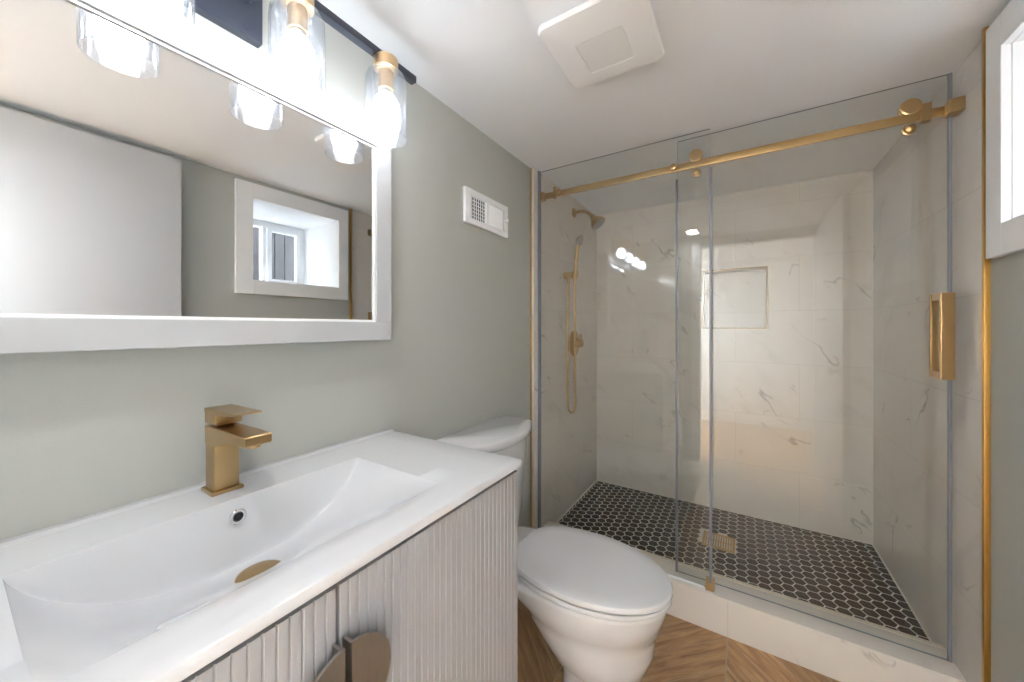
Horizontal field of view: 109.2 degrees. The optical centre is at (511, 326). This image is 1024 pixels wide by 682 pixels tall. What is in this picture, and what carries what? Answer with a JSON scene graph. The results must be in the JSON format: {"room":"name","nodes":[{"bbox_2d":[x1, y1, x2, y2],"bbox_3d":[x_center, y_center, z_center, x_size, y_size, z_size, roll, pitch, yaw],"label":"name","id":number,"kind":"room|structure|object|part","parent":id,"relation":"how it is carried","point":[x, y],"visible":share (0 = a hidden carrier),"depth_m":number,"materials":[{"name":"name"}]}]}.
{"room":"bathroom","nodes":[
{"label":"bathroom","id":0,"kind":"room"},
{"bbox_2d":[0,0,596,540],"bbox_3d":[-0.172,0.203,1.527,0.117,2.036,2.996,0,0,32],"label":"wall","id":1,"kind":"structure","parent":0,"point":[83,433],"depth_m":1.14,"materials":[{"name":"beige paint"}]},
{"bbox_2d":[0,0,390,353],"bbox_3d":[-0.595,-0.259,0.715,0.069,0.592,0.822,0,0,32],"label":"wall mirror","id":2,"kind":"object","parent":1,"relation":"attached to","point":[157,190],"visible":1,"depth_m":0.65,"materials":[{"name":"white mirror"}]},
{"bbox_2d":[159,0,415,141],"bbox_3d":[-0.527,-0.614,0.701,0.200,0.263,0.822,0,0,32],"label":"vanity light","id":3,"kind":"object","parent":1,"relation":"attached to","point":[243,19],"visible":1,"depth_m":0.77,"materials":[{"name":"white glass"}]},
{"bbox_3d":[-0.557,-0.567,0.562,0.102,0.169,0.102,0,0,32],"label":"lamp shade","id":4,"kind":"part","parent":3,"relation":"part of","materials":[{"name":"clear glass"}]},
{"bbox_3d":[-0.613,-0.685,0.731,0.022,0.120,0.191,0,0,32],"label":"plate","id":5,"kind":"part","parent":3,"relation":"part of","materials":[{"name":"black metal"}]},
{"bbox_3d":[-0.440,-0.567,0.747,0.102,0.169,0.102,0,0,32],"label":"lamp shade","id":6,"kind":"part","parent":3,"relation":"part of","materials":[{"name":"clear glass"}]},
{"bbox_3d":[-0.440,-0.561,0.747,0.067,0.089,0.067,0,0,32],"label":"bulb","id":7,"kind":"part","parent":3,"relation":"part of","materials":[{"name":"white glass"}]},
{"bbox_2d":[281,0,313,36],"bbox_3d":[-0.440,-0.646,0.747,0.060,0.083,0.060,0,0,32],"label":"socket","id":8,"kind":"object","parent":3,"relation":"attached to","point":[299,12],"depth_m":0.73,"materials":[{"name":"gold metal"}]},
{"bbox_2d":[373,51,397,93],"bbox_3d":[-0.323,-0.646,0.932,0.060,0.083,0.060,0,0,32],"label":"socket","id":9,"kind":"object","parent":3,"relation":"attached to","point":[385,64],"depth_m":0.91,"materials":[{"name":"gold metal"}]},
{"bbox_3d":[-0.323,-0.567,0.932,0.102,0.169,0.102,0,0,32],"label":"lamp shade","id":10,"kind":"part","parent":3,"relation":"part of","materials":[{"name":"clear glass"}]},
{"bbox_3d":[-0.323,-0.561,0.932,0.067,0.089,0.067,0,0,32],"label":"bulb","id":11,"kind":"part","parent":3,"relation":"part of","materials":[{"name":"white glass"}]},
{"bbox_2d":[463,186,508,237],"bbox_3d":[-0.097,-0.479,1.540,0.030,0.140,0.304,0,0,32],"label":"air vent","id":12,"kind":"object","parent":1,"relation":"in","point":[481,211],"visible":1,"depth_m":1.53,"materials":[{"name":"white plastic"}]},
{"bbox_2d":[471,196,484,222],"bbox_3d":[-0.140,-0.478,1.491,0.004,0.090,0.102,0,0,32],"label":"grille","id":13,"kind":"object","parent":12,"relation":"attached to","point":[477,202],"depth_m":1.49,"materials":[{"name":"white plastic"}]},
{"bbox_2d":[530,168,531,526],"bbox_3d":[0.099,0.203,1.869,0.009,2.036,0.004,0,0,32],"label":"trim","id":14,"kind":"structure","parent":1,"relation":"attached to","point":[530,168],"depth_m":1.87,"materials":[{"name":"gold metal"}]},
{"bbox_2d":[532,167,533,527],"bbox_3d":[0.108,0.203,1.864,0.012,2.036,0.004,0,0,32],"label":"trim","id":15,"kind":"structure","parent":1,"relation":"attached to","point":[533,167],"depth_m":1.86,"materials":[{"name":"gold"}]},
{"bbox_2d":[563,235,583,413],"bbox_3d":[0.369,-0.012,2.168,0.113,1.061,0.068,0,0,32],"label":"shower","id":16,"kind":"object","parent":1,"relation":"attached to","point":[579,240],"visible":1,"depth_m":2.16,"materials":[{"name":"gold metal"}]},
{"bbox_3d":[0.399,-0.510,2.150,0.043,0.065,0.068,0,0,32],"label":"spray plate","id":17,"kind":"part","parent":16,"relation":"part of","materials":[{"name":"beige metal"}]},
{"bbox_2d":[569,331,583,355],"bbox_3d":[0.419,0.106,2.298,0.058,0.164,0.164,0,0,32],"label":"shower valve","id":18,"kind":"object","parent":1,"relation":"attached to","point":[579,342],"visible":0.84,"depth_m":2.28,"materials":[{"name":"gold metal"}]},
{"bbox_3d":[0.422,0.091,2.296,0.050,0.090,0.060,0,0,32],"label":"lever","id":19,"kind":"part","parent":18,"relation":"part of","materials":[{"name":"gold metal"}]},
{"bbox_2d":[572,208,604,229],"bbox_3d":[0.479,-0.677,2.259,0.201,0.154,0.096,0,0,32],"label":"shower","id":20,"kind":"object","parent":1,"relation":"attached to","point":[597,222],"visible":1,"depth_m":2.23,"materials":[{"name":"gold metal"}]},
{"bbox_3d":[0.449,-0.707,2.278,0.124,0.060,0.019,0,0,32],"label":"arm","id":21,"kind":"part","parent":20,"relation":"part of","materials":[{"name":"gold metal"}]},
{"bbox_2d":[540,95,965,201],"bbox_3d":[0.766,-0.689,1.519,1.477,0.061,0.049,0,0,32],"label":"sliding rail","id":22,"kind":"object","parent":1,"relation":"attached to","point":[953,107],"visible":1,"depth_m":1.35,"materials":[{"name":"gold metal"}]},
{"bbox_2d":[675,73,954,662],"bbox_3d":[1.040,0.129,1.347,0.806,1.865,0.086,0,0,32],"label":"door","id":23,"kind":"structure","parent":22,"relation":"hanging from","point":[941,305],"depth_m":1.16,"materials":[{"name":"grey"}]},
{"bbox_3d":[1.376,0.029,1.178,0.030,0.268,0.012,0,0,32],"label":"handle plate","id":24,"kind":"part","parent":23,"relation":"part of","materials":[{"name":"gold metal"}]},
{"bbox_3d":[1.351,0.029,1.138,0.030,0.268,0.064,0,0,32],"label":"handle","id":25,"kind":"part","parent":23,"relation":"part of","materials":[{"name":"gold metal"}]},
{"bbox_2d":[317,0,1010,215],"bbox_3d":[0.254,-0.865,0.252,2.600,0.100,4.896,0,0,32],"label":"ceiling","id":26,"kind":"structure","parent":0,"point":[724,64],"depth_m":1.20,"materials":[{"name":"white paint"}]},
{"bbox_2d":[538,0,663,88],"bbox_3d":[0.254,-0.797,1.011,0.278,0.037,0.286,0,0,32],"label":"exhaust fan","id":27,"kind":"object","parent":26,"relation":"attached to","point":[594,41],"visible":1,"depth_m":0.98,"materials":[{"name":"white plastic"}]},
{"bbox_2d":[517,598,839,681],"bbox_3d":[0.227,1.271,0.209,2.600,0.100,4.796,0,0,32],"label":"floor","id":28,"kind":"structure","parent":0,"point":[685,651],"depth_m":1.33,"materials":[{"name":"brown wood"}]},
{"bbox_2d":[181,470,516,681],"bbox_3d":[-0.417,0.778,0.601,0.488,0.884,0.915,0,0,32],"label":"vanity cabinet","id":29,"kind":"object","parent":28,"relation":"on","point":[439,605],"visible":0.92,"depth_m":0.60,"materials":[{"name":"grey paint"}]},
{"bbox_3d":[-0.361,0.725,0.295,0.022,0.762,0.453,0,0,32],"label":"door","id":30,"kind":"part","parent":29,"relation":"part of","materials":[{"name":"grey paint"}]},
{"bbox_2d":[0,429,521,681],"bbox_3d":[-0.425,0.377,0.605,0.473,0.126,0.930,0,0,32],"label":"vanity sink","id":31,"kind":"object","parent":29,"relation":"in","point":[158,588],"visible":0.99,"depth_m":0.56,"materials":[{"name":"white ceramic"}]},
{"bbox_2d":[201,404,271,496],"bbox_3d":[-0.515,0.236,0.679,0.177,0.163,0.052,0,0,32],"label":"faucet","id":32,"kind":"object","parent":31,"relation":"on","point":[224,436],"visible":1,"depth_m":0.69,"materials":[{"name":"gold metal"}]},
{"bbox_3d":[-0.567,0.314,0.712,0.054,0.007,0.052,0,0,32],"label":"plate","id":33,"kind":"part","parent":32,"relation":"part of","materials":[{"name":"gold metal"}]},
{"bbox_3d":[-0.564,0.175,0.710,0.052,0.021,0.043,0,0,32],"label":"lever","id":34,"kind":"part","parent":32,"relation":"part of","materials":[{"name":"gold metal"}]},
{"bbox_3d":[-0.529,0.161,0.688,0.134,0.012,0.044,0,0,32],"label":"lever","id":35,"kind":"part","parent":32,"relation":"part of","materials":[{"name":"gold metal"}]},
{"bbox_3d":[-0.512,0.207,0.678,0.170,0.037,0.043,0,0,32],"label":"spout","id":36,"kind":"part","parent":32,"relation":"part of","materials":[{"name":"gold metal"}]},
{"bbox_3d":[-0.240,0.475,0.446,0.022,0.124,0.062,0,0,32],"label":"handle","id":37,"kind":"part","parent":29,"relation":"part of","materials":[{"name":"beige metal"}]},
{"bbox_3d":[-0.201,0.475,0.506,0.022,0.124,0.062,0,0,32],"label":"handle","id":38,"kind":"part","parent":29,"relation":"part of","materials":[{"name":"beige metal"}]},
{"bbox_3d":[-0.117,0.725,0.682,0.022,0.762,0.456,0,0,32],"label":"door","id":39,"kind":"part","parent":29,"relation":"part of","materials":[{"name":"grey paint"}]},
{"bbox_2d":[436,415,672,681],"bbox_3d":[0.153,0.809,1.261,0.743,0.823,0.441,0,0,32],"label":"toilet","id":40,"kind":"object","parent":28,"relation":"on","point":[600,605],"visible":0.75,"depth_m":1.11,"materials":[{"name":"white ceramic"}]},
{"bbox_3d":[-0.066,0.416,1.400,0.223,0.037,0.441,0,0,32],"label":"tank lid","id":41,"kind":"part","parent":40,"relation":"part of","materials":[{"name":"white ceramic"}]},
{"bbox_3d":[-0.070,0.630,1.403,0.202,0.386,0.416,0,0,32],"label":"tank","id":42,"kind":"part","parent":40,"relation":"part of","materials":[{"name":"white ceramic"}]},
{"bbox_3d":[0.258,0.815,1.209,0.507,0.016,0.362,0,0,32],"label":"seat","id":43,"kind":"part","parent":40,"relation":"part of","materials":[{"name":"white plastic"}]},
{"bbox_3d":[0.258,0.793,1.209,0.510,0.027,0.366,0,0,32],"label":"lid","id":44,"kind":"part","parent":40,"relation":"part of","materials":[{"name":"white"}]},
{"bbox_2d":[543,521,965,681],"bbox_3d":[0.788,1.146,1.554,1.476,0.150,0.149,0,0,32],"label":"shower curb","id":45,"kind":"object","parent":28,"relation":"on","point":[837,652],"visible":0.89,"depth_m":1.32,"materials":[{"name":"stone"}]},
{"bbox_2d":[538,129,714,592],"bbox_3d":[0.486,0.129,1.702,0.809,1.886,0.050,0,0,32],"label":"fixed glass panel","id":46,"kind":"object","parent":45,"relation":"on","point":[710,581],"visible":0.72,"depth_m":1.49,"materials":[{"name":"grey"}]},
{"bbox_2d":[597,170,871,542],"bbox_3d":[1.319,0.203,2.362,1.745,2.036,0.210,0,0,32],"label":"wall","id":47,"kind":"structure","parent":0,"point":[792,398],"depth_m":2.19,"materials":[{"name":"tile"}]},
{"bbox_2d":[702,266,768,328],"bbox_3d":[1.373,-0.172,2.247,0.344,0.367,0.077,0,0,32],"label":"trim","id":48,"kind":"structure","parent":47,"relation":"attached to","point":[760,267],"depth_m":2.22,"materials":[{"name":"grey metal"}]},
{"bbox_2d":[556,170,931,641],"bbox_3d":[1.039,0.158,1.949,1.478,1.947,0.788,0,0,32],"label":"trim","id":49,"kind":"structure","parent":47,"relation":"attached to","point":[907,602],"depth_m":1.89,"materials":[{"name":"white tile"}]},
{"bbox_2d":[558,481,928,640],"bbox_3d":[1.039,1.176,1.949,1.478,0.089,0.788,0,0,32],"label":"floor","id":50,"kind":"structure","parent":0,"point":[842,575],"depth_m":1.84,"materials":[{"name":"black tile"}]},
{"bbox_2d":[701,530,734,553],"bbox_3d":[1.088,1.131,1.915,0.148,0.004,0.150,0,0,32],"label":"drain grate","id":51,"kind":"object","parent":50,"relation":"on","point":[704,539],"visible":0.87,"depth_m":1.90,"materials":[{"name":"gold metal"}]},
{"bbox_2d":[873,40,1023,681],"bbox_3d":[1.120,0.203,0.650,0.061,2.036,2.897,0,0,32],"label":"wall","id":52,"kind":"structure","parent":0,"point":[910,181],"depth_m":1.21,"materials":[{"name":"stone"}]},
{"bbox_2d":[982,26,990,681],"bbox_3d":[1.296,0.203,0.990,0.018,2.036,0.012,0,0,32],"label":"trim","id":53,"kind":"structure","parent":52,"relation":"attached to","point":[986,263],"depth_m":0.99,"materials":[{"name":"gold metal"}]},
{"bbox_2d":[986,0,1023,258],"bbox_3d":[1.296,-0.486,0.570,0.479,0.610,0.652,0,0,32],"label":"window","id":54,"kind":"structure","parent":52,"relation":"in","point":[1005,35],"depth_m":0.91,"materials":[{"name":"white wood"}]}
]}

